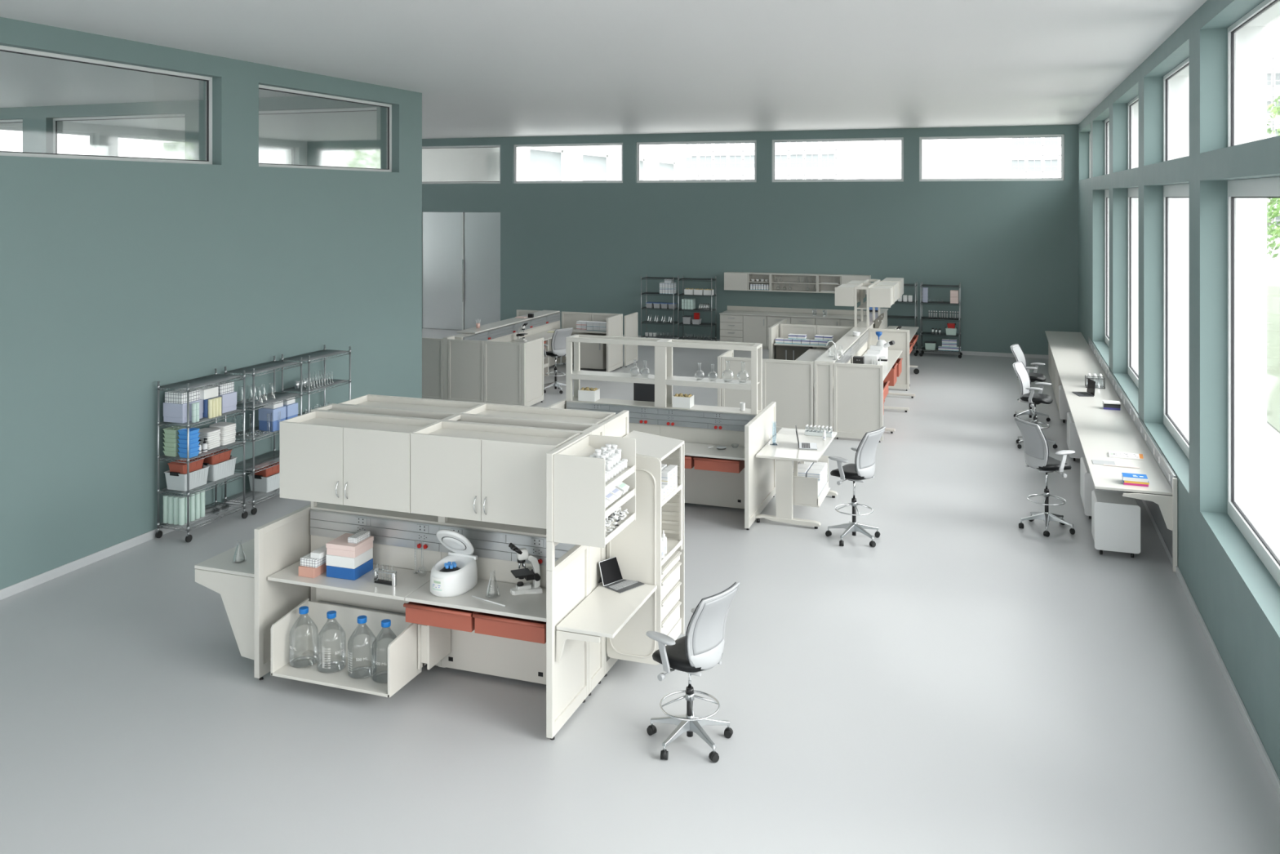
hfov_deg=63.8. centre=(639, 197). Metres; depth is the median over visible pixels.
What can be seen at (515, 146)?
window
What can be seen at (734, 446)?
glass bowl
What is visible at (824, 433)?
dropper bottle
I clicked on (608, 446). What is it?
vial
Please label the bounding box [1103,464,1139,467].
ruler
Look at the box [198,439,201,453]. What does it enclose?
pump bottle
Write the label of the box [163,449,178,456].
tray
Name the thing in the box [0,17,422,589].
wall
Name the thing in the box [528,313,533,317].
box
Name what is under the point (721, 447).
petri dish
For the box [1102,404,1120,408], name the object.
book
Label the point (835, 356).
glass jar
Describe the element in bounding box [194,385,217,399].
storage box
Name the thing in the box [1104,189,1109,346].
window
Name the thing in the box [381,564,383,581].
test tube
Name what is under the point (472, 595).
rod
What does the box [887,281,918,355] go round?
wire shelving unit
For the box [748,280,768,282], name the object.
shelf
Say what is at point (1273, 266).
ground
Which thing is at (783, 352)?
base cabinet
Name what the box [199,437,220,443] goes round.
folded towel
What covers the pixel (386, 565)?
test tube
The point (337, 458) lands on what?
upper cabinet
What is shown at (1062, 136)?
window
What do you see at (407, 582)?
countertop
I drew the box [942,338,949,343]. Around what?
carton
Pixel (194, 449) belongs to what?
tray
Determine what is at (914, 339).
bin
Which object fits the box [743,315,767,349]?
base cabinet
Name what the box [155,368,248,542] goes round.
wire shelving unit
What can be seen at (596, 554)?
end panel
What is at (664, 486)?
carton
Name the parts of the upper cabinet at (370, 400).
door, door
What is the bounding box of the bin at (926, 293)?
[922,291,928,295]
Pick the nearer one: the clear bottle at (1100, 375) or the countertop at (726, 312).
the clear bottle at (1100, 375)
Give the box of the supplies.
[853,355,864,364]
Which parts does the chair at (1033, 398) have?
frame, arm post, armrest, seat, arm post, armrest, leg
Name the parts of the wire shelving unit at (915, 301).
wire shelf, wire shelf, wire shelf, post, post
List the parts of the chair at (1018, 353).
frame, leg, armrest, seat, leg, arm post, armrest, leg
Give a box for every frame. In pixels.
[311,403,597,684]
[454,311,559,366]
[543,339,548,376]
[846,311,887,363]
[853,279,879,327]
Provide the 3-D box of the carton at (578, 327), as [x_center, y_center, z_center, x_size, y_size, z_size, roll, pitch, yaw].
[-1.470,3.189,25.308,0.130,0.100,0.200,0,0,19]
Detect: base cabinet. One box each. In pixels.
[577,332,606,368]
[720,314,743,342]
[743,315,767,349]
[767,315,791,349]
[776,345,812,359]
[791,316,815,324]
[815,318,839,349]
[840,319,860,326]
[1048,342,1051,382]
[1051,353,1054,394]
[1054,363,1062,409]
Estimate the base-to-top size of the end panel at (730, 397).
1.325 m
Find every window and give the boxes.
[0,44,212,164]
[0,119,22,123]
[0,126,93,155]
[53,113,185,153]
[118,134,185,142]
[258,84,391,172]
[258,106,377,115]
[258,145,293,164]
[422,145,500,183]
[513,142,622,183]
[636,140,756,182]
[772,137,903,182]
[919,134,1064,181]
[1088,131,1090,177]
[1104,117,1109,174]
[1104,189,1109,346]
[1127,95,1138,169]
[1127,186,1138,388]
[1163,57,1189,161]
[1163,183,1189,459]
[1227,0,1279,146]
[1227,176,1279,586]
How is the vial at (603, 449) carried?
on the vial
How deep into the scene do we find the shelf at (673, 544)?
9.26 m
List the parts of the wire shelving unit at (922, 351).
post, post, wire shelf, wire shelf, wire shelf, wire shelf, wire shelf, post, post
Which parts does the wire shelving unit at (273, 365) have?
post, wire shelf, post, wire shelf, wire shelf, wire shelf, wire shelf, post, post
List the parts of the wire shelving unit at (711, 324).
post, post, wire shelf, wire shelf, wire shelf, wire shelf, wire shelf, post, post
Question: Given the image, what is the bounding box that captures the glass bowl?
[731,443,738,448]
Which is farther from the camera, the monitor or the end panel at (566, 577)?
the monitor
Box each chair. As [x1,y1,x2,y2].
[543,327,573,393]
[645,582,739,762]
[825,426,885,546]
[1010,343,1050,423]
[1012,360,1057,448]
[1014,416,1075,537]
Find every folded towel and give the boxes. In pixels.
[198,427,220,434]
[198,434,219,439]
[199,431,220,436]
[199,435,220,441]
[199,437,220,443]
[200,440,219,445]
[200,442,220,448]
[207,444,220,449]
[208,422,235,428]
[208,425,235,430]
[219,429,235,435]
[219,431,235,436]
[219,435,235,440]
[219,437,235,443]
[220,427,235,432]
[220,433,235,439]
[220,440,235,445]
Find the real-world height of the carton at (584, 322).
0.100 m
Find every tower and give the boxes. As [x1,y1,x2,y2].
[606,430,684,664]
[685,140,888,180]
[1008,40,1279,231]
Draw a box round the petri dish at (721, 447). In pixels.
[716,445,726,449]
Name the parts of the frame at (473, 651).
sill, panel, rail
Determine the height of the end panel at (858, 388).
1.325 m
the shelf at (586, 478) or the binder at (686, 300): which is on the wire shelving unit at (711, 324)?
the binder at (686, 300)
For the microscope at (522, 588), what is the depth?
8.63 m
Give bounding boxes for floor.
[0,328,1279,853]
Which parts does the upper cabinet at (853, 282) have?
plate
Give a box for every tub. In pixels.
[164,457,209,491]
[198,448,237,481]
[247,460,279,492]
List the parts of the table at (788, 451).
leg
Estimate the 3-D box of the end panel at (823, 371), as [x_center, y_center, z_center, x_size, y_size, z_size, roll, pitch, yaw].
[3.213,3.538,17.980,0.325,1.325,0.050,0,0,19]
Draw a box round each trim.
[516,144,639,181]
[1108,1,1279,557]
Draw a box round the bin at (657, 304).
[653,302,662,308]
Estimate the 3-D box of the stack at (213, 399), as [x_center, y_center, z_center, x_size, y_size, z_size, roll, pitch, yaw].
[-5.390,2.655,12.985,0.053,0.235,0.053,0,0,19]
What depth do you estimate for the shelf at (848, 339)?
20.70 m
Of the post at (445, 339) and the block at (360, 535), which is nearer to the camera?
the block at (360, 535)
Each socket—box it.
[448,656,453,661]
[537,671,542,676]
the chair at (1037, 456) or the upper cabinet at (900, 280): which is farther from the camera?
the upper cabinet at (900, 280)
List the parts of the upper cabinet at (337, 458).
door, door handle, door handle, door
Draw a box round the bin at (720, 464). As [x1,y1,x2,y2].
[693,456,744,473]
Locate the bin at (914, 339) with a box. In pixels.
[909,334,918,346]
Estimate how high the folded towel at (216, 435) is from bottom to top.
0.027 m
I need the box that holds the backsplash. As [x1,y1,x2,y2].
[727,305,866,315]
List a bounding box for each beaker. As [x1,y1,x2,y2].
[739,402,745,410]
[828,348,834,357]
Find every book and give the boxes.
[1102,400,1120,404]
[1102,402,1120,406]
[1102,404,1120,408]
[1102,406,1119,410]
[1121,472,1147,482]
[1122,480,1148,486]
[1123,480,1149,484]
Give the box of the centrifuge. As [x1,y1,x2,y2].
[430,528,477,597]
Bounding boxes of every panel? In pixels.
[253,502,320,679]
[422,337,443,399]
[447,338,484,402]
[484,340,521,405]
[516,309,540,316]
[524,337,543,406]
[546,395,573,408]
[546,432,588,739]
[561,311,591,364]
[584,424,604,695]
[591,312,620,321]
[599,409,628,676]
[606,313,622,372]
[624,311,637,367]
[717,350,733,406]
[721,356,751,408]
[744,401,775,529]
[762,358,813,432]
[768,323,778,359]
[777,319,786,337]
[780,324,816,349]
[813,361,833,431]
[817,324,853,349]
[833,362,883,442]
[868,328,909,391]
[1142,493,1172,555]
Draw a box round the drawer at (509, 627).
[472,611,546,644]
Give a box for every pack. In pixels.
[605,491,616,505]
[605,498,609,507]
[608,487,622,500]
[614,481,629,494]
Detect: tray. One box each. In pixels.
[163,426,186,434]
[163,432,179,438]
[163,436,178,443]
[163,441,179,447]
[163,445,179,452]
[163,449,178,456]
[177,427,199,435]
[177,432,199,439]
[177,436,199,444]
[177,441,199,448]
[177,445,199,453]
[177,449,199,457]
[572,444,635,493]
[605,488,635,518]
[605,510,635,544]
[804,430,833,436]
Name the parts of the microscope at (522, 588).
arm, focus knob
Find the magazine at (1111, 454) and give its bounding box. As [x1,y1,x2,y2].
[1108,451,1143,460]
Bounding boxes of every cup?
[294,380,299,389]
[302,378,306,386]
[475,319,480,328]
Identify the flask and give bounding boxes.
[232,541,246,563]
[236,386,246,404]
[245,385,255,403]
[248,383,257,401]
[254,386,263,404]
[257,384,268,401]
[265,382,276,399]
[417,540,427,576]
[484,570,500,598]
[630,359,639,375]
[640,360,649,376]
[694,362,704,379]
[707,364,717,380]
[721,360,733,382]
[737,360,749,382]
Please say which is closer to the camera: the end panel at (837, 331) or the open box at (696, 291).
the end panel at (837, 331)
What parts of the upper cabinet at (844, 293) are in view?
plate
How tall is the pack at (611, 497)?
0.197 m
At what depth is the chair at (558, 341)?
22.13 m
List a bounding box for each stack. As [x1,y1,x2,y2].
[163,494,168,523]
[168,495,174,524]
[173,496,179,524]
[177,496,185,525]
[184,494,190,523]
[189,493,195,521]
[191,402,195,422]
[194,490,199,519]
[195,401,199,422]
[200,488,204,517]
[208,399,212,418]
[211,398,215,417]
[214,397,218,417]
[217,396,222,415]
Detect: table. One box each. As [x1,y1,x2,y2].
[556,582,657,662]
[755,427,838,528]
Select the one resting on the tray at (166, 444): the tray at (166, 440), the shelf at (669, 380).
the tray at (166, 440)
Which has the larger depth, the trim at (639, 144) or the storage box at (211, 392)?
the trim at (639, 144)
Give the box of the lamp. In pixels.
[516,581,524,586]
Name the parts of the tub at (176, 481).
lock handle, red tub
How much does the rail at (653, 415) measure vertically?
0.230 m
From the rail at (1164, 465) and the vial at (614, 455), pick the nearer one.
the vial at (614, 455)
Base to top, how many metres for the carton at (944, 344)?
0.095 m
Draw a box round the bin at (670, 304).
[667,302,677,308]
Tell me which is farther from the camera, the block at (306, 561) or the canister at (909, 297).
the canister at (909, 297)
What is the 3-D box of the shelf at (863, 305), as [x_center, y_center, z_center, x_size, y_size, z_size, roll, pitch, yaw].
[5.284,2.465,23.834,0.220,0.030,2.130,0,0,19]
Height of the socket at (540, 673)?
0.036 m
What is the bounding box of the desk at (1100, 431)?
[1044,330,1177,571]
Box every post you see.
[443,335,454,399]
[521,342,525,405]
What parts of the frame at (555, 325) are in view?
sill, panel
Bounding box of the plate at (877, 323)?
[874,312,884,328]
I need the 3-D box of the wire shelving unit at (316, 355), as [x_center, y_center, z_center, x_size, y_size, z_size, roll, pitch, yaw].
[-4.789,3.231,15.262,0.494,1.938,1.073,0,0,19]
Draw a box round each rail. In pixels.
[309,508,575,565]
[462,311,560,340]
[565,400,755,431]
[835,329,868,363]
[1088,336,1176,487]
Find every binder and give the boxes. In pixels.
[681,297,687,309]
[684,297,689,309]
[687,297,692,309]
[690,298,695,309]
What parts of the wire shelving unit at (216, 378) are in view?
post, post, wire shelf, wire shelf, wire shelf, wire shelf, wire shelf, post, post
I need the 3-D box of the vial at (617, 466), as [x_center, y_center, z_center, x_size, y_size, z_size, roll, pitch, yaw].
[-0.190,2.177,8.230,0.048,0.073,0.047,0,0,36]
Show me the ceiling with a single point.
(480, 68)
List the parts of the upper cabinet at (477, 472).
door, door handle, door handle, door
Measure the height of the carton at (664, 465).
0.100 m
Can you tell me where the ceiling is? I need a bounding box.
[0,0,1207,142]
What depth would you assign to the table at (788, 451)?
13.22 m
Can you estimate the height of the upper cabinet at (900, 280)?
0.420 m
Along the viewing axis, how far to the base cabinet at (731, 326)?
28.78 m
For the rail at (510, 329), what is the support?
attached to the frame at (555, 325)
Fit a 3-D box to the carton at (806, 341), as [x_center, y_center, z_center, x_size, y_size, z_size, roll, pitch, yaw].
[3.699,3.201,22.871,0.185,0.095,0.200,0,0,19]
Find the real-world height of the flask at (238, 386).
0.230 m
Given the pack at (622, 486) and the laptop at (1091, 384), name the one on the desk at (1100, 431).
the laptop at (1091, 384)
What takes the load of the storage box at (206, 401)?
on the wire shelving unit at (216, 378)
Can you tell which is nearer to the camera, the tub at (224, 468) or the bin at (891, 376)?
the tub at (224, 468)
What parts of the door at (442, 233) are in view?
handle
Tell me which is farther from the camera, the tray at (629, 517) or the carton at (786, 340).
the carton at (786, 340)
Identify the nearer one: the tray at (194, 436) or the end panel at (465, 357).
the tray at (194, 436)
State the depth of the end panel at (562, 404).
14.46 m
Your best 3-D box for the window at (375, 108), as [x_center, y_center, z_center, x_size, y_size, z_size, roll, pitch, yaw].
[-6.431,-1.025,19.354,3.700,1.250,0.070,0,0,19]
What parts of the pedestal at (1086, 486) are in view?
plate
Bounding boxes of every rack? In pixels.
[373,568,396,586]
[698,302,710,310]
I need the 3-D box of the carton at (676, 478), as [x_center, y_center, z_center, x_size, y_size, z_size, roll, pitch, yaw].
[0.291,2.575,9.292,0.075,0.100,0.085,0,0,19]
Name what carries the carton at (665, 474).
on the carton
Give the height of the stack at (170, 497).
0.335 m
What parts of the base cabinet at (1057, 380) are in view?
door, door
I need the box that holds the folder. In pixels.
[1091,459,1115,465]
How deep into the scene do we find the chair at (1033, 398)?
17.31 m
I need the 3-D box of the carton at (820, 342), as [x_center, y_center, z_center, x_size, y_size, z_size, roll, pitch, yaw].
[4.067,3.201,22.741,0.185,0.095,0.200,0,0,19]
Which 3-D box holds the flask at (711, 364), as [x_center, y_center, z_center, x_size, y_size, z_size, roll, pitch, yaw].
[0.992,2.382,14.028,0.130,0.219,0.130,0,0,19]
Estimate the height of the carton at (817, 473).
0.085 m
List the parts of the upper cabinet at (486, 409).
door, door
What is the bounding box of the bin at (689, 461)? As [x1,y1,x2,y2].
[684,455,695,468]
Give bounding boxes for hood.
[648,724,655,733]
[662,749,666,759]
[709,751,718,759]
[724,727,733,735]
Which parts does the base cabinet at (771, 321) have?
drawer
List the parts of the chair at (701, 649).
armrest, lever knob, arm post, leg, leg, seat, ring knob, arm, leg, leg, frame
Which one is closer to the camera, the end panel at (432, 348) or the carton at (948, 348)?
the end panel at (432, 348)
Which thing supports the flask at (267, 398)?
on the wire shelving unit at (273, 365)
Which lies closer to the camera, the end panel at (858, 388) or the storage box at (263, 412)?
the storage box at (263, 412)
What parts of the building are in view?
pane, pane, pane, pane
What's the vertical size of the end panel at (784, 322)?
1.325 m
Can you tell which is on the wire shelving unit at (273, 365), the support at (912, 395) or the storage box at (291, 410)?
the storage box at (291, 410)
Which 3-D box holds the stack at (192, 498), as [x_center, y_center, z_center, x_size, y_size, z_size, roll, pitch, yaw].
[-5.587,3.856,12.816,0.076,0.335,0.076,0,0,19]
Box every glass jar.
[832,348,839,359]
[836,344,844,355]
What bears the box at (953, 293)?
on the box at (953, 300)
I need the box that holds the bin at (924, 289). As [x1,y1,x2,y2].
[922,287,928,291]
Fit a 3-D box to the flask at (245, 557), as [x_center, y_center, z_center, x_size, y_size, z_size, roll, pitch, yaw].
[-3.655,3.225,9.383,0.124,0.190,0.124,0,0,19]
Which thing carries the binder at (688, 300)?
on the wire shelving unit at (711, 324)
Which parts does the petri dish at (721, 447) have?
dish lid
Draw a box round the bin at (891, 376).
[883,363,897,386]
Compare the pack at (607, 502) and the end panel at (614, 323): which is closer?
the pack at (607, 502)
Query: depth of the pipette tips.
8.23 m
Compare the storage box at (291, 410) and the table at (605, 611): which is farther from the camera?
the storage box at (291, 410)
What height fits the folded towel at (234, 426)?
0.027 m
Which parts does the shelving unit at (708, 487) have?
rail, sill, panel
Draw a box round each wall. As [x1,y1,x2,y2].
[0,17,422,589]
[0,95,384,168]
[0,121,306,164]
[306,124,1078,355]
[1078,0,1279,779]
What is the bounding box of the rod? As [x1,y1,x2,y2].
[471,595,505,606]
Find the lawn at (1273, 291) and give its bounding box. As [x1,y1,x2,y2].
[1266,285,1279,433]
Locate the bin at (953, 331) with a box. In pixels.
[945,326,957,335]
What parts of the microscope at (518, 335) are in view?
arm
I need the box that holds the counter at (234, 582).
[194,538,253,659]
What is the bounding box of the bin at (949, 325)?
[946,322,955,328]
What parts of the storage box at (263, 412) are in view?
box lid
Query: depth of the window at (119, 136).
28.43 m
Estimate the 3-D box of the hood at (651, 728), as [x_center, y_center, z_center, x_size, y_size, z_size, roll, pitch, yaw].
[0.092,4.164,8.051,0.028,0.066,0.066,0,0,-41]
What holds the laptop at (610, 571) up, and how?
on the table at (605, 611)
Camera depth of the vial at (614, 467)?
8.15 m
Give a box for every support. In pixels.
[884,405,909,412]
[884,427,895,433]
[887,392,915,398]
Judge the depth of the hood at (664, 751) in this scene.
7.66 m
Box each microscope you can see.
[508,542,542,595]
[515,322,528,341]
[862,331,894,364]
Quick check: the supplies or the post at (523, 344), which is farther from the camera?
the post at (523, 344)
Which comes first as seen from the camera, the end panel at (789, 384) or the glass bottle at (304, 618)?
the glass bottle at (304, 618)
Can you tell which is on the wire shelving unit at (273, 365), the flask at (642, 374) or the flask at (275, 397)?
the flask at (275, 397)
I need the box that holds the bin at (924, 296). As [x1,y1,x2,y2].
[922,294,928,298]
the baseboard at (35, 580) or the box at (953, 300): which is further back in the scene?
the box at (953, 300)
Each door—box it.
[422,212,464,329]
[464,212,500,329]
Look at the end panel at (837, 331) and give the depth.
23.03 m
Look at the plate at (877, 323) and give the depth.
24.30 m
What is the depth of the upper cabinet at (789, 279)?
28.90 m
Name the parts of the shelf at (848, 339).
picture panel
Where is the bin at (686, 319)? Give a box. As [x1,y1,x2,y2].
[682,315,693,324]
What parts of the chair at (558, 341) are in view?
leg, seat, leg, frame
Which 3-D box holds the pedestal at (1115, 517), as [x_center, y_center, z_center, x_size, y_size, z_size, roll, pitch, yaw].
[5.655,3.882,12.236,0.490,0.634,0.550,0,0,19]
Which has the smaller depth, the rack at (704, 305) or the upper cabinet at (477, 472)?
the upper cabinet at (477, 472)
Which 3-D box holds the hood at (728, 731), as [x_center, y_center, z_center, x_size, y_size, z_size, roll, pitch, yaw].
[0.690,4.164,8.010,0.066,0.066,0.028,0,0,21]
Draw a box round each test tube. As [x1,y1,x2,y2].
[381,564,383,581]
[386,564,388,581]
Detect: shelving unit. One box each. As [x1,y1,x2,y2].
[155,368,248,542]
[222,355,302,514]
[280,344,351,415]
[565,334,762,508]
[640,274,679,338]
[677,275,716,341]
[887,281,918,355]
[919,281,962,358]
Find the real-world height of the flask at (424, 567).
0.303 m
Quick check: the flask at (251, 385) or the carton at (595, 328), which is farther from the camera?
the carton at (595, 328)
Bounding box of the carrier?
[315,587,450,669]
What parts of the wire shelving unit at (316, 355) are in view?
post, post, wire shelf, wire shelf, post, post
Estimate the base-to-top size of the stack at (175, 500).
0.335 m
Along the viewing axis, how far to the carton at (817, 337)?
22.75 m
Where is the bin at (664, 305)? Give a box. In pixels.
[660,302,668,308]
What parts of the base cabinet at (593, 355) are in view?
door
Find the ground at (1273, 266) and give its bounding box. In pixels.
[1266,233,1279,532]
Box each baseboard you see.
[0,491,264,599]
[622,334,1048,359]
[1138,492,1279,798]
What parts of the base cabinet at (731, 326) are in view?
drawer, drawer, drawer, drawer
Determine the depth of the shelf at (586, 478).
7.87 m
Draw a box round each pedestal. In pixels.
[1058,385,1070,422]
[1066,412,1084,460]
[1080,457,1125,519]
[1091,490,1140,557]
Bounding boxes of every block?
[0,129,154,158]
[164,387,199,404]
[208,381,234,395]
[300,552,325,567]
[347,530,369,543]
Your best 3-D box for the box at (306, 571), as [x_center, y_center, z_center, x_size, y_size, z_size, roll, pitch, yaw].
[-2.880,3.277,9.111,0.165,0.085,0.250,0,0,19]
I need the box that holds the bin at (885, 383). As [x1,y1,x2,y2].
[883,381,889,400]
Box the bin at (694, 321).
[691,318,702,324]
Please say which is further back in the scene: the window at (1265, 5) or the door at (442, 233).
the door at (442, 233)
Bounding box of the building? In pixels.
[154,140,691,182]
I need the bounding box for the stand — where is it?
[1084,374,1105,388]
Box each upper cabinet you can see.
[279,410,439,512]
[337,394,484,413]
[410,421,580,528]
[461,403,615,424]
[724,271,750,290]
[747,271,772,291]
[770,272,819,293]
[817,273,842,293]
[835,284,859,306]
[841,274,871,294]
[844,280,865,302]
[869,285,893,307]
[873,281,898,304]
[880,277,903,298]
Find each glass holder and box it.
[812,309,816,315]
[822,309,826,315]
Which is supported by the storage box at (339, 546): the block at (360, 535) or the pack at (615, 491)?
the block at (360, 535)
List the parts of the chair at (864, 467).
armrest, leg, arm post, leg, seat, arm, leg, leg, frame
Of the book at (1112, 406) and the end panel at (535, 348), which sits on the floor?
the end panel at (535, 348)
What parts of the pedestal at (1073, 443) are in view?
plate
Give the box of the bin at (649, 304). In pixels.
[645,302,654,307]
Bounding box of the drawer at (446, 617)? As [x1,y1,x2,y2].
[403,601,478,631]
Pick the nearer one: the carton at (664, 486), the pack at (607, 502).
the pack at (607, 502)
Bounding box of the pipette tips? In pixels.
[605,506,628,536]
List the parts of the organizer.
plate, plate, plate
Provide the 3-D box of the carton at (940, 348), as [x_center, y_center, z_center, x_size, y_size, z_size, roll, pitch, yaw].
[7.987,3.975,27.170,0.185,0.095,0.200,0,0,19]
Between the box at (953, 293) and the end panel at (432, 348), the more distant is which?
the box at (953, 293)
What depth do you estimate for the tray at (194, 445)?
12.63 m
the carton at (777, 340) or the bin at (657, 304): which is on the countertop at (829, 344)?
the carton at (777, 340)
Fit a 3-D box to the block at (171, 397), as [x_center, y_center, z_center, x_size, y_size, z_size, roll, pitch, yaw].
[-5.710,2.472,12.828,0.270,0.130,0.300,0,0,19]
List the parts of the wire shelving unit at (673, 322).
post, post, wire shelf, wire shelf, wire shelf, wire shelf, wire shelf, post, post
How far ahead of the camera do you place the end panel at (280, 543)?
9.11 m
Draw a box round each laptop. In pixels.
[598,556,644,592]
[795,426,817,449]
[1072,377,1095,396]
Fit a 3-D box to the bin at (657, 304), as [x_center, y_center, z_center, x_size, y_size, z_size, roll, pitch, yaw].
[0.520,3.119,29.824,0.200,0.147,0.290,0,0,19]
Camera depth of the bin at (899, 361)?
21.19 m
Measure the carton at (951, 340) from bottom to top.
0.095 m
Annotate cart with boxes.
[909,364,919,386]
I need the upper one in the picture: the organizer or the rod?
the organizer
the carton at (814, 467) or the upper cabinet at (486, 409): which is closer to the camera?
the upper cabinet at (486, 409)
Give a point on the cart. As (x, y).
(916, 371)
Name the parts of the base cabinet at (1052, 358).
door, door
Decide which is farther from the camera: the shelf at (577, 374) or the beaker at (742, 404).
the shelf at (577, 374)
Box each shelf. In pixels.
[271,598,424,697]
[271,649,389,697]
[457,310,559,333]
[571,369,654,384]
[661,483,683,506]
[661,537,683,566]
[665,375,759,390]
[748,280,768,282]
[771,281,816,284]
[814,308,888,362]
[818,282,839,284]
[857,300,866,309]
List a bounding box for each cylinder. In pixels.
[233,416,237,435]
[248,413,252,433]
[266,413,271,433]
[276,411,280,431]
[769,422,778,445]
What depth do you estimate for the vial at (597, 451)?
8.18 m
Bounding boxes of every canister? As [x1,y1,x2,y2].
[902,294,907,302]
[907,295,912,302]
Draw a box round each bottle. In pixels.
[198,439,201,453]
[201,438,207,452]
[289,605,318,667]
[317,610,346,672]
[347,615,375,678]
[371,618,396,683]
[661,529,666,554]
[661,537,664,559]
[822,429,826,439]
[1097,374,1103,387]
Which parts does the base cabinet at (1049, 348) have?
door, door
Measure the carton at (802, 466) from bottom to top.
0.085 m
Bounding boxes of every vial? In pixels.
[595,448,600,457]
[600,446,606,454]
[603,452,608,459]
[605,444,611,450]
[605,459,611,470]
[605,470,610,480]
[607,456,613,466]
[608,448,614,454]
[610,454,616,465]
[610,466,616,476]
[610,468,613,479]
[611,444,617,453]
[613,453,619,462]
[613,464,619,475]
[615,448,621,458]
[616,462,622,472]
[618,460,624,471]
[622,458,627,468]
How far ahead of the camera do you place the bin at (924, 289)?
27.23 m
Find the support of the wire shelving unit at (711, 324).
on the floor
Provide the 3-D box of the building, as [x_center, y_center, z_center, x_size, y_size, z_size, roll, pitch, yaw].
[-7.508,0.100,44.423,14.300,8.800,20.200,0,0,19]
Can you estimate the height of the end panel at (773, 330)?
1.325 m
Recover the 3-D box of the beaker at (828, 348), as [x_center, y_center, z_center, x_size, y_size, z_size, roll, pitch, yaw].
[3.457,2.789,18.517,0.132,0.150,0.132,0,0,19]
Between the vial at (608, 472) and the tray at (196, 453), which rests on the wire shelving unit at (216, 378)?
the tray at (196, 453)
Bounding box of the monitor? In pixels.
[633,382,654,401]
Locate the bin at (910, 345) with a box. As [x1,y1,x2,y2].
[909,343,913,354]
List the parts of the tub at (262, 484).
lock handle, red tub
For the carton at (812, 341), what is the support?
on the countertop at (829, 344)
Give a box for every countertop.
[267,560,431,600]
[404,578,546,622]
[509,328,574,342]
[573,329,606,333]
[684,442,744,460]
[719,310,866,319]
[773,342,834,347]
[795,348,827,361]
[863,348,902,380]
[886,325,919,342]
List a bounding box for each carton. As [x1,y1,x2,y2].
[576,320,582,325]
[576,325,581,329]
[581,320,589,325]
[581,325,586,329]
[586,320,594,326]
[586,325,593,330]
[593,321,601,326]
[593,326,599,330]
[600,321,606,326]
[600,326,606,331]
[661,463,666,469]
[661,470,671,484]
[661,482,671,495]
[661,484,666,498]
[661,488,663,501]
[663,466,674,480]
[666,464,677,478]
[670,479,674,492]
[671,282,675,288]
[671,288,675,293]
[674,476,677,488]
[752,283,756,289]
[775,337,785,342]
[783,337,793,343]
[788,333,798,338]
[792,338,801,343]
[796,333,806,339]
[797,463,810,470]
[797,467,808,476]
[798,461,813,466]
[801,338,811,344]
[806,469,822,479]
[809,338,818,344]
[809,465,824,475]
[812,462,826,471]
[814,334,824,340]
[818,340,828,345]
[823,334,833,340]
[937,345,946,350]
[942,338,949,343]
[942,342,949,346]
[946,346,953,351]
[949,338,956,343]
[949,343,956,347]
[953,346,960,351]
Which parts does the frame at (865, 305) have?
cross rail, rail, cross rail, cross rail, rail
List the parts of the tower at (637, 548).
drawer, drawer, drawer, drawer, drawer pull, drawer pull, drawer pull, drawer pull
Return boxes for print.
[605,493,613,497]
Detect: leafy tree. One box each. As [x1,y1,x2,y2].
[1266,95,1279,260]
[1266,133,1279,254]
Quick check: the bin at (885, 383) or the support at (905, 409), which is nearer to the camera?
the bin at (885, 383)
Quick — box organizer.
[553,434,635,547]
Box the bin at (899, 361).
[894,358,902,377]
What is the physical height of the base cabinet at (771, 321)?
0.925 m
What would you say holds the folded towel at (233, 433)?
on the folded towel at (221, 437)
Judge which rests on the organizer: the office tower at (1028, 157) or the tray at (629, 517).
the tray at (629, 517)
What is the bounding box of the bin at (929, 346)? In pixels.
[924,342,936,350]
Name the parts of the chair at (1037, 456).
frame, leg, leg, arm, leg, seat, leg, leg, arm post, armrest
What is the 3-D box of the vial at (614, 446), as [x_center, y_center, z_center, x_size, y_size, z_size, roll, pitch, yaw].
[-0.210,2.063,8.429,0.048,0.073,0.047,0,0,-18]
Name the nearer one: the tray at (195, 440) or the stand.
the tray at (195, 440)
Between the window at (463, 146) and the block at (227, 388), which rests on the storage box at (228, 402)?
the block at (227, 388)
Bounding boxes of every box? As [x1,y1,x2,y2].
[163,399,203,423]
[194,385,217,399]
[203,397,213,417]
[213,391,236,413]
[258,405,285,431]
[263,399,283,408]
[281,396,295,404]
[283,402,297,419]
[298,563,326,577]
[311,544,326,559]
[325,533,373,557]
[325,547,373,568]
[326,558,373,580]
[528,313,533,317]
[577,386,599,401]
[672,393,693,408]
[684,288,694,294]
[693,288,704,294]
[703,288,713,295]
[793,455,830,507]
[950,289,958,297]
[950,297,958,303]
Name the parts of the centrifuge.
control panel, lid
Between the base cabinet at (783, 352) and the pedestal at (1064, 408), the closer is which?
the pedestal at (1064, 408)
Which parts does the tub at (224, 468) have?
red tub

